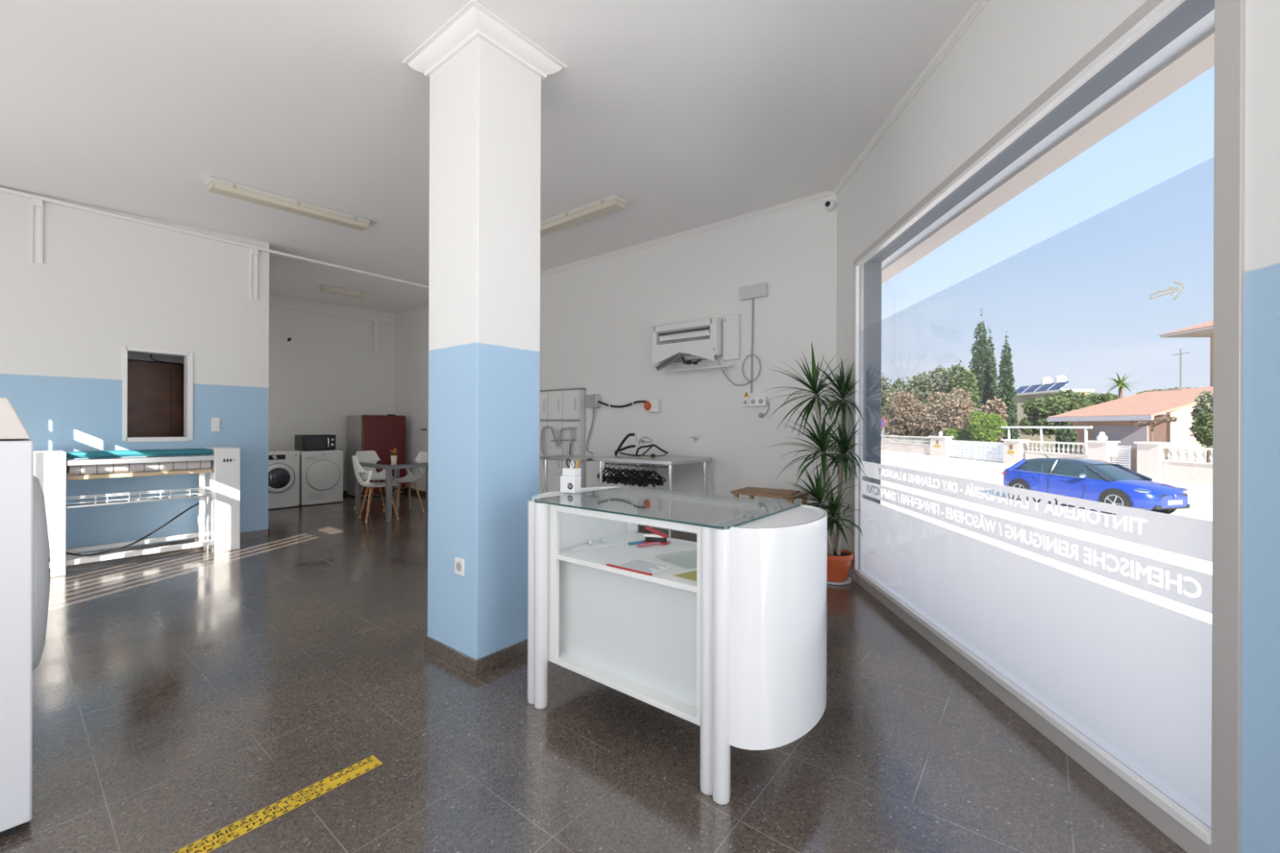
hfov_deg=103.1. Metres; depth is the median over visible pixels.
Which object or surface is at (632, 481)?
clothes hanger
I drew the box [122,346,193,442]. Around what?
window
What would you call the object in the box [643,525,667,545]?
stapler
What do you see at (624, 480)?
clothes hanger
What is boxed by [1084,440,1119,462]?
gate pillar
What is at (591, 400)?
switch box
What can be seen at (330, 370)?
wall
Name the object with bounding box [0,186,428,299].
wall rail
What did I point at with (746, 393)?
warning sticker
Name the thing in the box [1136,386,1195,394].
tree
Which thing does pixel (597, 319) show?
wall
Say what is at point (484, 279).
column
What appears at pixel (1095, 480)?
car
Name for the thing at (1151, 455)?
gate pillar
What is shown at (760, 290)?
junction box
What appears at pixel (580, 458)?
table
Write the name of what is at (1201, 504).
street
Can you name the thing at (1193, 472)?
wall
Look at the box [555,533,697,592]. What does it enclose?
shelf
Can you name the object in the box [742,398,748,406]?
socket
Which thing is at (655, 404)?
power socket
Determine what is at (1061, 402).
leafy tree
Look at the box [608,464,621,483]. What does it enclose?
clothes hanger
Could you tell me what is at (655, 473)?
clothes hanger
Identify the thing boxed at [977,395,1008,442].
dry bush
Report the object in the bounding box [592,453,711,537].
steel table
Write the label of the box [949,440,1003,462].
gate
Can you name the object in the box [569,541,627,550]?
leaflet
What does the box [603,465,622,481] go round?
clothes hanger
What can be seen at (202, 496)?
tray
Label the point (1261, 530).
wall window
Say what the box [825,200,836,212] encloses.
security camera
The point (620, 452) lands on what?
hanger
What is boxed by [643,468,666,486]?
clothes hanger
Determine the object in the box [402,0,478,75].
trim
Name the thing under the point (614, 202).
ceiling lamp
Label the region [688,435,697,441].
valve
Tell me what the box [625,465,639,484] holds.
clothes hanger
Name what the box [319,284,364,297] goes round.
ceiling lamp
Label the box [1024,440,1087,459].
wall
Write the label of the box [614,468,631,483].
clothes hanger
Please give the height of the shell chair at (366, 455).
0.875 m
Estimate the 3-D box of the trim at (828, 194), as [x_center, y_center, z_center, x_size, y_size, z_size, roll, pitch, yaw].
[-0.336,-2.178,6.416,5.490,0.050,0.070,0,0,38]
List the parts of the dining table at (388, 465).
leg, leg, glass, frame, leg, leg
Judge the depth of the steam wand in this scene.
6.69 m
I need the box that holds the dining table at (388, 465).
[355,459,428,520]
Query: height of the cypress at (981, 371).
17.285 m
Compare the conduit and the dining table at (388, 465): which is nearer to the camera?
the conduit
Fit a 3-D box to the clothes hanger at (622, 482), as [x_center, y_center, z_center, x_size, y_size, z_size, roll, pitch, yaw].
[-0.136,0.510,5.533,0.025,0.212,0.256,0,0,36]
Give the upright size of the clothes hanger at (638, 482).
0.212 m
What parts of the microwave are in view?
control panel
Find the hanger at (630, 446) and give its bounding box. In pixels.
[614,444,637,453]
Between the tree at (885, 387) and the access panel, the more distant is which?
the tree at (885, 387)
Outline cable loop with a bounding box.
[712,347,760,386]
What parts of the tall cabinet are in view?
door, door, door, door, door, door, door, door, hook rail, door, door, door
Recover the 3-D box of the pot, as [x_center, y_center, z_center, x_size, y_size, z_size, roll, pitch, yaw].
[1.618,1.157,4.245,0.306,0.222,0.306,0,0,38]
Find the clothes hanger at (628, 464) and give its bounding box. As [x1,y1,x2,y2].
[618,464,640,484]
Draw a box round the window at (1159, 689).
[852,0,1245,852]
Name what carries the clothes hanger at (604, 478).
hanging from the steel table at (670, 460)
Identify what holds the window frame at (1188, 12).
attached to the wall at (1013, 51)
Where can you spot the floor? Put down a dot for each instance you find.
(182, 695)
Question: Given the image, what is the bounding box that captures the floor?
[0,492,1211,852]
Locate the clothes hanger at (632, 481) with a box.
[631,466,640,485]
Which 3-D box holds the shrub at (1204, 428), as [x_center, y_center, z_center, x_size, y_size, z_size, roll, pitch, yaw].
[24.561,0.968,21.892,1.002,3.236,1.103,0,0,3]
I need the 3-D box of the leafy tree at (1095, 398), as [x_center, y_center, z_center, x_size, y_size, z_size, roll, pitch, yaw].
[40.592,-0.270,45.377,3.694,5.834,3.662,0,0,39]
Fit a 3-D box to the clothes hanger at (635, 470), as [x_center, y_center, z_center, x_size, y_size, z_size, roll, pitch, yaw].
[-0.053,0.509,5.466,0.026,0.212,0.256,0,0,25]
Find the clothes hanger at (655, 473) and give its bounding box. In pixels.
[651,468,661,487]
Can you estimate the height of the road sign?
3.176 m
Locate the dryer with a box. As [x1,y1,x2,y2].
[290,449,342,506]
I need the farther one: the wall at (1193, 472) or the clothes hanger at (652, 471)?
the wall at (1193, 472)
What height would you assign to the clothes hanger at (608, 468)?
0.212 m
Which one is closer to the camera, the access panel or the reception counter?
the reception counter
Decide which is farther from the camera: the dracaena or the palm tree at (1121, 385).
the palm tree at (1121, 385)
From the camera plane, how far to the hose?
6.89 m
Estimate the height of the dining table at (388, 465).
0.750 m
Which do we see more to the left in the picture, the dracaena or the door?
the door
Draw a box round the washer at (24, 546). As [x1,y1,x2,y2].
[0,397,50,838]
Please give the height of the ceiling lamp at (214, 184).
0.128 m
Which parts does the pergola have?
post, post, post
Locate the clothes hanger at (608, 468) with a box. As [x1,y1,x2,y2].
[596,462,619,476]
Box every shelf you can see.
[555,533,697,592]
[660,364,733,373]
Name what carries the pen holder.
on the reception counter
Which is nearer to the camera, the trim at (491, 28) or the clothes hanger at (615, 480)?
the trim at (491, 28)
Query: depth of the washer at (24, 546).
1.58 m
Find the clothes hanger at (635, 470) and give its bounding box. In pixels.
[629,463,637,484]
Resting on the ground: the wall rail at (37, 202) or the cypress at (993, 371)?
the cypress at (993, 371)
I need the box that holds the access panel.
[307,492,324,500]
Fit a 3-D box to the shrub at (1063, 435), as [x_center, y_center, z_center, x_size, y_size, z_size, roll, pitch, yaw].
[26.248,1.258,31.207,1.195,2.680,1.472,0,0,3]
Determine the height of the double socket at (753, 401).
0.096 m
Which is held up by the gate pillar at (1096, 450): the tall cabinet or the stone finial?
the stone finial
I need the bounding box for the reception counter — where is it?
[527,486,826,804]
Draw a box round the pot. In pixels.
[826,547,853,582]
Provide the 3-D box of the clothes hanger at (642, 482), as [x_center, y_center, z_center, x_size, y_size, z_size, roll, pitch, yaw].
[0.117,0.524,5.332,0.256,0.210,0.025,0,0,-31]
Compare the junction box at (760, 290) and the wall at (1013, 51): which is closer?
the wall at (1013, 51)
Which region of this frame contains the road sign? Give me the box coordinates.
[880,417,884,459]
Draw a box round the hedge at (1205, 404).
[1188,390,1213,447]
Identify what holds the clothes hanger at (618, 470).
hanging from the steel table at (670, 460)
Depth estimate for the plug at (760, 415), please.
5.15 m
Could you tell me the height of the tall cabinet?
1.785 m
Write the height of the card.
0.001 m
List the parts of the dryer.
drawer, door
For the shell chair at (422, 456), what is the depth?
7.77 m
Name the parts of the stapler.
arm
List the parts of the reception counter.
leg, leg, panel, frame, panel, recessed panel, paper clamp strip, corner post, panel, glass, leg, leg, panel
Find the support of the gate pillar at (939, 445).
on the pavement
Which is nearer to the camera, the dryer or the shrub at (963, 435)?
the dryer
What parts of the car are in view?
number plate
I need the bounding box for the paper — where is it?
[674,570,697,582]
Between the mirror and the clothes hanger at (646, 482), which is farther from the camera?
the mirror
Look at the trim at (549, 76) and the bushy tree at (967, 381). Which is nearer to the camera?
the trim at (549, 76)
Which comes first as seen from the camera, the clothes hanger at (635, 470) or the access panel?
the clothes hanger at (635, 470)
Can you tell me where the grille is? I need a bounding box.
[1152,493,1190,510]
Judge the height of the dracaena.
1.958 m
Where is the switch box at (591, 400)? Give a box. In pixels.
[585,394,600,408]
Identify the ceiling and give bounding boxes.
[0,0,973,313]
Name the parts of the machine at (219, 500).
rail, steel rail, post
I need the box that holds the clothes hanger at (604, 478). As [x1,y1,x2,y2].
[603,465,610,482]
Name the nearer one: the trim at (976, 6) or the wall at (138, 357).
the trim at (976, 6)
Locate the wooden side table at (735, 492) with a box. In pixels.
[730,489,809,505]
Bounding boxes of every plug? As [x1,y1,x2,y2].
[644,401,650,410]
[758,401,768,417]
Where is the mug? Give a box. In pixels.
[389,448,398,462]
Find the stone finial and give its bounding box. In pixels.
[1096,431,1107,440]
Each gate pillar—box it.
[928,431,953,457]
[1001,439,1030,464]
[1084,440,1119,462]
[1133,441,1174,480]
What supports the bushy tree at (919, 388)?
on the ground
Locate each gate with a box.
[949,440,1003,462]
[1111,445,1137,472]
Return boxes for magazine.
[643,533,663,537]
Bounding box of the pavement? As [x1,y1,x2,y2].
[880,449,1213,495]
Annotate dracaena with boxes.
[760,342,868,585]
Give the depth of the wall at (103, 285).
4.92 m
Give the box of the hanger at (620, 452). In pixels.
[619,452,643,457]
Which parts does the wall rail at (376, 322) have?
rail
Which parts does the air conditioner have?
casing, casing, casing, plate, casing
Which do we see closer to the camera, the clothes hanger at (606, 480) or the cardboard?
the cardboard
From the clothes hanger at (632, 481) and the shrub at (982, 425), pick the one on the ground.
the shrub at (982, 425)
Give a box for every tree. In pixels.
[880,373,906,441]
[902,364,955,444]
[938,360,980,411]
[1015,388,1088,452]
[1079,391,1119,407]
[1106,372,1138,398]
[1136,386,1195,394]
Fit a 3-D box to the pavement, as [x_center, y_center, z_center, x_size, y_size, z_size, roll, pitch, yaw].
[24.378,2.527,63.856,112.262,0.200,155.978,0,0,38]
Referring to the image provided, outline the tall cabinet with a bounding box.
[539,387,586,493]
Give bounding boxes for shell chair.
[351,455,399,522]
[353,450,394,511]
[383,451,427,512]
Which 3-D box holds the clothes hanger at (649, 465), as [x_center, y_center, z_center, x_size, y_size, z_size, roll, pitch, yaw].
[0.102,0.513,5.346,0.256,0.212,0.024,0,0,-30]
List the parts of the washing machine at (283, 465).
control panel, door glass, door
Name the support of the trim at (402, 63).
attached to the ceiling
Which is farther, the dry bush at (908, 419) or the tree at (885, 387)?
the tree at (885, 387)
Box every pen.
[627,540,644,545]
[637,540,670,546]
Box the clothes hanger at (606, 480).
[605,465,615,484]
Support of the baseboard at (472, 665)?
attached to the column at (484, 279)
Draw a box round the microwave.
[294,434,335,450]
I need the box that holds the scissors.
[565,457,573,467]
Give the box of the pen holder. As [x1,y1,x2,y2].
[560,467,581,493]
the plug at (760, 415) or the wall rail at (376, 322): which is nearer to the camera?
the plug at (760, 415)
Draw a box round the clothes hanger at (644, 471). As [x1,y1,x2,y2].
[633,465,654,484]
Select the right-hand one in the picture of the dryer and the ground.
the ground
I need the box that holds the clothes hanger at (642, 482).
[640,469,661,487]
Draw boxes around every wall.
[0,186,269,555]
[127,351,183,364]
[268,300,395,490]
[394,196,836,547]
[835,0,1146,579]
[880,435,929,455]
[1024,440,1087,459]
[1163,446,1213,485]
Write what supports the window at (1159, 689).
in the wall at (1013, 51)
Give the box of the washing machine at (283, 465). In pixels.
[268,450,299,510]
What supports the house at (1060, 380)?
on the ground
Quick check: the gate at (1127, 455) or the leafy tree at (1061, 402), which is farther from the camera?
the leafy tree at (1061, 402)
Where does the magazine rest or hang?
on the stapler
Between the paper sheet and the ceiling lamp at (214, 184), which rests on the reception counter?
the paper sheet
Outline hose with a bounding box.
[540,426,576,455]
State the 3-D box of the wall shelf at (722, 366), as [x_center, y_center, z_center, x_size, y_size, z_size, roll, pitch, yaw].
[0.615,-0.633,5.594,0.870,0.020,0.130,0,0,38]
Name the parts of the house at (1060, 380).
solar panel, solar panel, solar panel, water tank, solar panel, water tank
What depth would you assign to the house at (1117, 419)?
28.37 m
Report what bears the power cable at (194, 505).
on the machine at (219, 500)
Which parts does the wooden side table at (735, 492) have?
leg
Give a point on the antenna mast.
(1180, 353)
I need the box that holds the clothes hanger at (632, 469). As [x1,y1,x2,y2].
[621,463,641,479]
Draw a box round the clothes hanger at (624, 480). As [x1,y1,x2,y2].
[622,465,636,484]
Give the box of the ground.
[881,435,1071,462]
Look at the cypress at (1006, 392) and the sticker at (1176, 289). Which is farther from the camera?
the cypress at (1006, 392)
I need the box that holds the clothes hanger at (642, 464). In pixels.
[631,463,653,484]
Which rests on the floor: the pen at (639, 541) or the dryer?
the dryer
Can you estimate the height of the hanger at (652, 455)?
0.228 m
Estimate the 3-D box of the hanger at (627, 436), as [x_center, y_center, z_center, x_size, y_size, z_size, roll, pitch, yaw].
[-0.160,0.203,5.677,0.325,0.260,0.032,0,0,38]
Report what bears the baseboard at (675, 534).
attached to the wall at (597, 319)
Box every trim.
[269,295,396,316]
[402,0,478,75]
[402,62,429,78]
[472,0,567,77]
[540,191,836,276]
[541,67,566,84]
[831,0,990,194]
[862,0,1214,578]
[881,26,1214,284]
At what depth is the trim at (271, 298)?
9.08 m
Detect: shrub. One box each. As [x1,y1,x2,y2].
[943,426,973,457]
[966,409,1008,442]
[1053,425,1079,453]
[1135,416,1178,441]
[1191,411,1213,462]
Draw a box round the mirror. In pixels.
[1079,473,1088,478]
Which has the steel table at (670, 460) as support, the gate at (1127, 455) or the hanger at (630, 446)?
the hanger at (630, 446)
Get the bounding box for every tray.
[66,493,211,508]
[660,355,706,362]
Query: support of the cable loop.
attached to the air conditioner
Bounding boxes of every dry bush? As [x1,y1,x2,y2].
[880,389,937,442]
[920,387,979,435]
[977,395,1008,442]
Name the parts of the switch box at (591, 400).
lid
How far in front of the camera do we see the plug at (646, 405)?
5.98 m
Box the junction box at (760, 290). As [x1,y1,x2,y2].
[738,282,768,301]
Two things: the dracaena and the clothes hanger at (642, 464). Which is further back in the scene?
the clothes hanger at (642, 464)
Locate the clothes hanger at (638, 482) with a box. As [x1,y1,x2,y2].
[635,466,656,487]
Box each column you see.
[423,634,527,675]
[427,36,541,659]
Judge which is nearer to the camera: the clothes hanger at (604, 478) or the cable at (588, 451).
the clothes hanger at (604, 478)
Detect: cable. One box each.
[66,502,199,556]
[150,354,183,367]
[586,408,594,453]
[597,400,647,407]
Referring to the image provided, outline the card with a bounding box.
[657,568,697,586]
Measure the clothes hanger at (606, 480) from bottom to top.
0.210 m
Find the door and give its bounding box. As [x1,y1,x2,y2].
[127,360,183,437]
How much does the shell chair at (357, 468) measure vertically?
0.875 m
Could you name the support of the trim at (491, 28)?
attached to the ceiling
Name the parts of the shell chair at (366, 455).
leg, leg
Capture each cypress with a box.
[968,309,994,441]
[978,326,999,411]
[995,333,1020,442]
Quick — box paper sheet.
[615,557,675,574]
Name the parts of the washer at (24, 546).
door, door glass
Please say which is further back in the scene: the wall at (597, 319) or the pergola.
the pergola
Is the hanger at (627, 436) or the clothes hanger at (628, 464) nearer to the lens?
the clothes hanger at (628, 464)
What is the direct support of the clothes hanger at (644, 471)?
hanging from the steel table at (670, 460)
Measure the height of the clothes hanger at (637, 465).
0.208 m
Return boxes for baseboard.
[66,528,270,559]
[403,488,697,541]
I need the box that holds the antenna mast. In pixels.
[1172,348,1188,390]
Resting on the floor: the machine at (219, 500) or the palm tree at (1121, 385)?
the machine at (219, 500)
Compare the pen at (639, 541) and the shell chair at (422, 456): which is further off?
the shell chair at (422, 456)
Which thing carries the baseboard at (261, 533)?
attached to the wall at (103, 285)
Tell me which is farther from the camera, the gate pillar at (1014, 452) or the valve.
the gate pillar at (1014, 452)
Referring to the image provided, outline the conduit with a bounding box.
[750,298,753,392]
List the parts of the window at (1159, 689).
rail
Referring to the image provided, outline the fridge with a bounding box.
[346,414,405,497]
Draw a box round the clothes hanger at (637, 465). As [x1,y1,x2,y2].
[626,465,648,484]
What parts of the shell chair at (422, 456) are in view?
leg, leg, leg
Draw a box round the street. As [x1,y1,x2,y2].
[880,453,1212,624]
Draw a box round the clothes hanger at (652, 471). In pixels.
[641,464,662,484]
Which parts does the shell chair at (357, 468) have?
leg, leg, leg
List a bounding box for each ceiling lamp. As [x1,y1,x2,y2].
[204,175,369,231]
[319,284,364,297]
[540,194,626,236]
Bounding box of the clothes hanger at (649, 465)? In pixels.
[639,465,658,485]
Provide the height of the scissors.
0.165 m
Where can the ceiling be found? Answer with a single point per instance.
(693, 113)
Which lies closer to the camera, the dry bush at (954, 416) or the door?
the door
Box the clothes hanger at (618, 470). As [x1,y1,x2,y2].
[612,470,622,484]
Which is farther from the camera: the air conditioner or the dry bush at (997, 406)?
the dry bush at (997, 406)
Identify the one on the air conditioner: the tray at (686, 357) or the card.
the tray at (686, 357)
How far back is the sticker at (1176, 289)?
1.61 m
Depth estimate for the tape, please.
1.69 m
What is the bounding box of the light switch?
[211,417,220,431]
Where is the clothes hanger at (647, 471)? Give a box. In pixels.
[642,464,652,484]
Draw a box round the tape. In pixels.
[173,755,382,852]
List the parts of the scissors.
handle, handle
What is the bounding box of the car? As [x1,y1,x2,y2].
[1001,454,1190,515]
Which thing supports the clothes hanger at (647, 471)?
hanging from the steel table at (670, 460)
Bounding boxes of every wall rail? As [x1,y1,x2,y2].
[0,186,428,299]
[269,302,396,352]
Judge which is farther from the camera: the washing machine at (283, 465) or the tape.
the washing machine at (283, 465)
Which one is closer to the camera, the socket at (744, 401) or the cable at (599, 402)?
the socket at (744, 401)
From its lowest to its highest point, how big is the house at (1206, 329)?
10.989 m
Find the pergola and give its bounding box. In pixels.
[1000,426,1093,454]
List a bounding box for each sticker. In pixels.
[742,389,750,397]
[1149,280,1185,300]
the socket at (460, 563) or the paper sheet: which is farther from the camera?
the socket at (460, 563)
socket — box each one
[454,556,465,576]
[648,399,661,412]
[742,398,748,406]
[748,396,767,406]
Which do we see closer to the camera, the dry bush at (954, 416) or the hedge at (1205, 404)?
the hedge at (1205, 404)
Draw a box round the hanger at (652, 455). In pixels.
[635,436,668,457]
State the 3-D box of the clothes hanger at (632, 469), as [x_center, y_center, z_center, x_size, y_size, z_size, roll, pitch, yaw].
[-0.085,0.504,5.493,0.256,0.209,0.028,0,0,-24]
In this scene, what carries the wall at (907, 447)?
on the pavement
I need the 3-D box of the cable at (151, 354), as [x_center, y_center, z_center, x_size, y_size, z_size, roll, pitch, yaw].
[-5.402,-0.272,5.824,0.019,1.261,0.313,0,0,40]
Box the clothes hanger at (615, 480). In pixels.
[613,464,628,484]
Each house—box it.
[1007,375,1094,450]
[1047,386,1213,462]
[1159,320,1213,386]
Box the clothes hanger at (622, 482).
[619,463,628,484]
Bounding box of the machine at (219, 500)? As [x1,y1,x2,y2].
[33,446,239,577]
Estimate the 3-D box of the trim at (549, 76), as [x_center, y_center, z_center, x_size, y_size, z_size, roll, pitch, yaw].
[-0.729,-2.068,3.142,0.694,0.079,0.105,0,0,38]
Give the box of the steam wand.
[567,429,571,454]
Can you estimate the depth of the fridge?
9.15 m
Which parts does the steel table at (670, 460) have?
leg, hanging rod, leg, leg, leg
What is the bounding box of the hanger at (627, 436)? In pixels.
[614,433,636,455]
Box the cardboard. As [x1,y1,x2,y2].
[737,486,799,494]
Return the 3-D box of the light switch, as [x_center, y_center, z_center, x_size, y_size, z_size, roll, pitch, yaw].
[-4.577,-0.019,5.483,0.015,0.150,0.076,0,0,38]
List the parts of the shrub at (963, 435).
crown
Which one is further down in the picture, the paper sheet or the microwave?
the paper sheet
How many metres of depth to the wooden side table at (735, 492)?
4.51 m
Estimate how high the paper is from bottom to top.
0.002 m
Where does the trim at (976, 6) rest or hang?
attached to the wall
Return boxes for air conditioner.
[650,313,739,373]
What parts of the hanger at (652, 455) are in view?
arm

